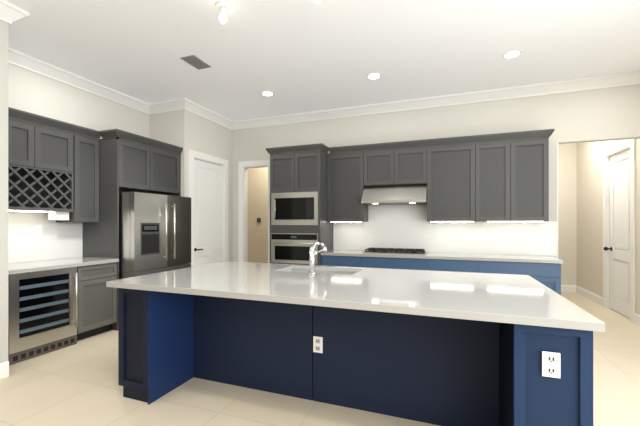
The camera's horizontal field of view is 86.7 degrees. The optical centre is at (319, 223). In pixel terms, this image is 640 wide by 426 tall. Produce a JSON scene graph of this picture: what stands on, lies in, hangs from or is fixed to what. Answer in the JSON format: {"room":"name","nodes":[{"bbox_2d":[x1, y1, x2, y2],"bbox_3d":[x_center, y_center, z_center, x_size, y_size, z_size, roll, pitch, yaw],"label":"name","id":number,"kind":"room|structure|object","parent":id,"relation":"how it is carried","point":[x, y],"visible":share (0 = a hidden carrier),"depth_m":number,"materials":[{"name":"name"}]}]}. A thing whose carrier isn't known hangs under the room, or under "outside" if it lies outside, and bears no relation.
{"room":"kitchen","nodes":[
{"label":"kitchen","id":0,"kind":"room"},
{"bbox_2d":[0,20,7,362],"bbox_3d":[-3.223,-0.280,3.124,0.900,3.280,0.120,0,0,20],"label":"wall","id":1,"kind":"structure","parent":0,"point":[3,25],"depth_m":2.99,"materials":[{"name":"grey paint"}]},
{"bbox_2d":[0,361,8,378],"bbox_3d":[-3.219,1.292,3.115,0.914,0.135,0.133,0,0,20],"label":"baseboard","id":2,"kind":"structure","parent":1,"relation":"attached to","point":[4,367],"depth_m":2.99,"materials":[{"name":"white wood"}]},
{"bbox_2d":[8,63,148,223],"bbox_3d":[-4.356,-0.280,1.542,0.120,3.280,8.855,0,0,20],"label":"wall","id":3,"kind":"structure","parent":0,"point":[28,91],"depth_m":4.28,"materials":[{"name":"white paint"}]},
{"bbox_2d":[8,224,82,263],"bbox_3d":[-3.392,0.222,3.933,0.014,0.444,1.265,0,0,20],"label":"backsplash","id":4,"kind":"structure","parent":3,"relation":"attached to","point":[26,242],"depth_m":4.09,"materials":[{"name":"white tile"}]},
{"bbox_2d":[8,107,100,221],"bbox_3d":[-3.177,-0.601,3.982,0.383,1.171,1.009,0,0,20],"label":"upper cabinet","id":5,"kind":"object","parent":3,"relation":"attached to","point":[54,171],"depth_m":3.95,"materials":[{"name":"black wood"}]},
{"bbox_2d":[0,0,639,129],"bbox_3d":[-0.829,-1.852,0.842,6.980,0.134,10.000,0,0,20],"label":"crown molding","id":6,"kind":"structure","parent":3,"relation":"attached to","point":[9,13],"depth_m":4.92,"materials":[{"name":"white"}]},
{"bbox_2d":[149,110,231,260],"bbox_3d":[-2.240,-0.280,6.026,0.720,3.280,1.265,0,0,20],"label":"wall jog","id":7,"kind":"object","parent":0,"point":[185,129],"visible":0.2,"depth_m":5.53,"materials":[{"name":"white paint"}]},
{"bbox_2d":[189,149,227,266],"bbox_3d":[-1.958,0.090,5.892,0.138,2.540,1.020,0,0,20],"label":"door frame","id":8,"kind":"structure","parent":7,"relation":"attached to","point":[193,154],"depth_m":6.09,"materials":[{"name":"white wood"}]},
{"bbox_2d":[194,159,221,266],"bbox_3d":[-1.926,0.144,5.880,0.110,2.408,0.780,0,0,20],"label":"pantry door","id":9,"kind":"structure","parent":8,"relation":"attached to","point":[207,176],"depth_m":5.87,"materials":[{"name":"white wood"}]},
{"bbox_2d":[248,167,267,262],"bbox_3d":[-1.355,-0.280,7.114,2.900,3.280,1.150,0,0,20],"label":"wall","id":10,"kind":"structure","parent":0,"point":[257,177],"depth_m":7.61,"materials":[{"name":"beige paint"}]},
{"bbox_2d":[0,292,639,425],"bbox_3d":[0.021,1.390,2.926,13.000,0.060,14.500,0,0,20],"label":"floor","id":11,"kind":"structure","parent":0,"point":[76,384],"depth_m":2.65,"materials":[{"name":"tile"}]},
{"bbox_2d":[9,267,77,364],"bbox_3d":[-3.122,0.923,3.633,0.678,0.864,0.634,0,0,20],"label":"wine cooler","id":12,"kind":"object","parent":11,"relation":"on","point":[43,305],"visible":0.96,"depth_m":3.51,"materials":[{"name":"silver metal"}]},
{"bbox_2d":[8,262,116,360],"bbox_3d":[-3.096,0.924,3.820,0.647,0.872,1.263,0,0,20],"label":"base cabinet","id":13,"kind":"object","parent":11,"relation":"on","point":[97,303],"visible":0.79,"depth_m":4.05,"materials":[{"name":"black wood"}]},
{"bbox_2d":[8,257,118,274],"bbox_3d":[-3.083,0.465,3.817,0.674,0.040,1.265,0,0,20],"label":"countertop","id":14,"kind":"structure","parent":13,"relation":"on","point":[33,266],"depth_m":3.77,"materials":[{"name":"white stone"}]},
{"bbox_2d":[82,137,180,330],"bbox_3d":[-2.684,0.130,4.929,0.647,2.460,1.095,0,0,20],"label":"enclosure","id":15,"kind":"object","parent":11,"relation":"on","point":[125,165],"visible":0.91,"depth_m":4.44,"materials":[{"name":"grey wood"}]},
{"bbox_2d":[99,129,182,152],"bbox_3d":[-2.487,-1.143,4.829,0.300,0.085,1.146,0,0,20],"label":"crown molding","id":16,"kind":"structure","parent":15,"relation":"attached to","point":[110,133],"depth_m":4.57,"materials":[{"name":"grey wood"}]},
{"bbox_2d":[119,192,190,278],"bbox_3d":[-2.527,0.480,4.878,0.923,1.760,1.018,0,0,20],"label":"fridge","id":17,"kind":"object","parent":11,"relation":"on","point":[155,229],"visible":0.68,"depth_m":4.51,"materials":[{"name":"silver metal"}]},
{"bbox_2d":[270,150,332,265],"bbox_3d":[-0.305,0.117,5.593,0.870,2.485,0.723,0,0,20],"label":"oven tower","id":18,"kind":"object","parent":11,"relation":"on","point":[298,180],"visible":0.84,"depth_m":5.32,"materials":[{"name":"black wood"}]},
{"bbox_2d":[118,288,592,425],"bbox_3d":[0.101,0.924,2.782,3.040,0.872,1.425,0,0,20],"label":"kitchen island","id":19,"kind":"object","parent":11,"relation":"on","point":[441,371],"visible":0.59,"depth_m":2.47,"materials":[{"name":"blue wood"}]},
{"bbox_2d":[313,336,322,352],"bbox_3d":[-0.006,0.916,2.576,0.089,0.126,0.030,0,0,39],"label":"island outlet","id":20,"kind":"object","parent":19,"relation":"attached to","point":[317,341],"depth_m":2.58,"materials":[{"name":"white plastic"}]},
{"bbox_2d":[106,261,604,331],"bbox_3d":[0.080,0.465,2.762,3.105,0.040,1.507,0,0,20],"label":"island countertop","id":21,"kind":"structure","parent":19,"relation":"on","point":[490,297],"depth_m":2.32,"materials":[{"name":"white stone"}]},
{"bbox_2d":[308,242,327,273],"bbox_3d":[0.010,0.305,3.065,0.160,0.277,0.266,0,0,20],"label":"faucet","id":22,"kind":"object","parent":21,"relation":"on","point":[312,252],"visible":1,"depth_m":2.97,"materials":[{"name":"silver metal"}]},
{"bbox_2d":[287,269,355,274],"bbox_3d":[-0.004,0.596,3.261,0.784,0.219,0.454,0,0,20],"label":"sink basin","id":23,"kind":"object","parent":21,"relation":"in","point":[292,270],"visible":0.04,"depth_m":3.47,"materials":[{"name":"silver metal"}]},
{"bbox_2d":[542,351,559,377],"bbox_3d":[1.123,0.680,1.646,0.068,0.124,0.030,0,0,39],"label":"island outlet","id":24,"kind":"object","parent":19,"relation":"attached to","point":[550,364],"depth_m":1.64,"materials":[{"name":"white plastic"}]},
{"bbox_2d":[322,255,560,294],"bbox_3d":[1.585,0.924,4.954,3.112,0.872,0.602,0,0,20],"label":"base cabinet","id":25,"kind":"object","parent":11,"relation":"on","point":[548,274],"visible":0.12,"depth_m":4.52,"materials":[{"name":"blue wood"}]},
{"bbox_2d":[321,250,562,263],"bbox_3d":[1.588,0.465,4.939,3.127,0.040,0.629,0,0,20],"label":"countertop","id":26,"kind":"structure","parent":25,"relation":"on","point":[430,255],"depth_m":4.68,"materials":[{"name":"white stone"}]},
{"bbox_2d":[362,248,426,254],"bbox_3d":[1.140,0.416,5.145,0.910,0.055,0.440,0,0,20],"label":"cooktop","id":27,"kind":"object","parent":26,"relation":"in","point":[369,250],"visible":1,"depth_m":5.02,"materials":[{"name":"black metal"}]},
{"bbox_2d":[5,0,639,120],"bbox_3d":[0.021,-1.950,2.926,13.000,0.060,14.500,0,0,20],"label":"ceiling","id":28,"kind":"structure","parent":0,"point":[312,55],"depth_m":3.64,"materials":[{"name":"white paint"}]},
{"bbox_2d":[180,55,210,69],"bbox_3d":[-1.475,-1.916,4.037,0.190,0.008,0.310,0,0,20],"label":"ceiling vent","id":29,"kind":"object","parent":28,"relation":"attached to","point":[192,60],"depth_m":4.03,"materials":[{"name":"grey metal"}]},
{"bbox_2d":[232,84,639,261],"bbox_3d":[1.216,-0.280,5.480,6.380,3.280,0.120,0,0,20],"label":"wall","id":30,"kind":"structure","parent":0,"point":[613,113],"depth_m":5.00,"materials":[{"name":"white paint"}]},
{"bbox_2d":[266,143,328,153],"bbox_3d":[-0.300,-1.169,5.607,0.970,0.085,0.693,0,0,20],"label":"crown molding","id":31,"kind":"structure","parent":30,"relation":"attached to","point":[320,146],"depth_m":5.29,"materials":[{"name":"grey wood"}]},
{"bbox_2d":[361,184,426,204],"bbox_3d":[1.145,-0.438,5.174,0.932,0.281,0.497,0,0,20],"label":"range hood","id":32,"kind":"object","parent":30,"relation":"attached to","point":[417,193],"visible":0.97,"depth_m":5.02,"materials":[{"name":"silver metal"}]},
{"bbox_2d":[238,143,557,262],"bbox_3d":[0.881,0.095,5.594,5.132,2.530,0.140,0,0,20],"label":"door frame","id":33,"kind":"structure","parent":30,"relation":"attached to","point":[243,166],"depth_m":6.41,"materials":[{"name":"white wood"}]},
{"bbox_2d":[327,137,548,221],"bbox_3d":[1.599,-0.572,5.085,3.047,1.107,0.347,0,0,20],"label":"upper cabinet","id":34,"kind":"object","parent":30,"relation":"attached to","point":[502,180],"visible":0.98,"depth_m":4.79,"materials":[{"name":"grey wood"}]},
{"bbox_2d":[329,129,554,152],"bbox_3d":[1.638,-1.169,5.046,3.047,0.085,0.393,0,0,20],"label":"crown molding","id":35,"kind":"structure","parent":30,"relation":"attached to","point":[547,132],"depth_m":4.79,"materials":[{"name":"grey wood"}]},
{"bbox_2d":[333,204,556,255],"bbox_3d":[1.737,0.074,5.211,3.217,0.739,0.014,0,0,20],"label":"backsplash","id":36,"kind":"structure","parent":30,"relation":"attached to","point":[387,226],"depth_m":5.18,"materials":[{"name":"white tile"}]},
{"bbox_2d":[558,143,576,284],"bbox_3d":[4.151,-0.280,5.812,1.110,3.280,2.550,0,0,20],"label":"wall","id":37,"kind":"structure","parent":0,"point":[567,153],"depth_m":6.75,"materials":[{"name":"beige paint"}]},
{"bbox_2d":[561,285,639,325],"bbox_3d":[4.105,1.292,5.515,0.990,0.135,2.900,0,0,20],"label":"baseboard","id":38,"kind":"structure","parent":37,"relation":"attached to","point":[593,297],"depth_m":6.15,"materials":[{"name":"white wood"}]},
{"bbox_2d":[577,139,639,314],"bbox_3d":[2.964,-0.280,0.856,0.120,3.280,12.670,0,0,20],"label":"wall","id":39,"kind":"structure","parent":0,"point":[589,154],"depth_m":5.94,"materials":[{"name":"beige paint"}]},
{"bbox_2d":[603,149,629,317],"bbox_3d":[4.469,0.144,5.081,0.145,2.408,0.740,0,0,20],"label":"hall door","id":40,"kind":"structure","parent":39,"relation":"in","point":[619,248],"depth_m":5.09,"materials":[{"name":"white wood"}]},
{"bbox_2d":[603,139,634,322],"bbox_3d":[4.517,0.090,5.063,0.138,2.540,0.980,0,0,20],"label":"door frame","id":41,"kind":"structure","parent":39,"relation":"attached to","point":[628,144],"depth_m":5.31,"materials":[{"name":"white wood"}]}
]}

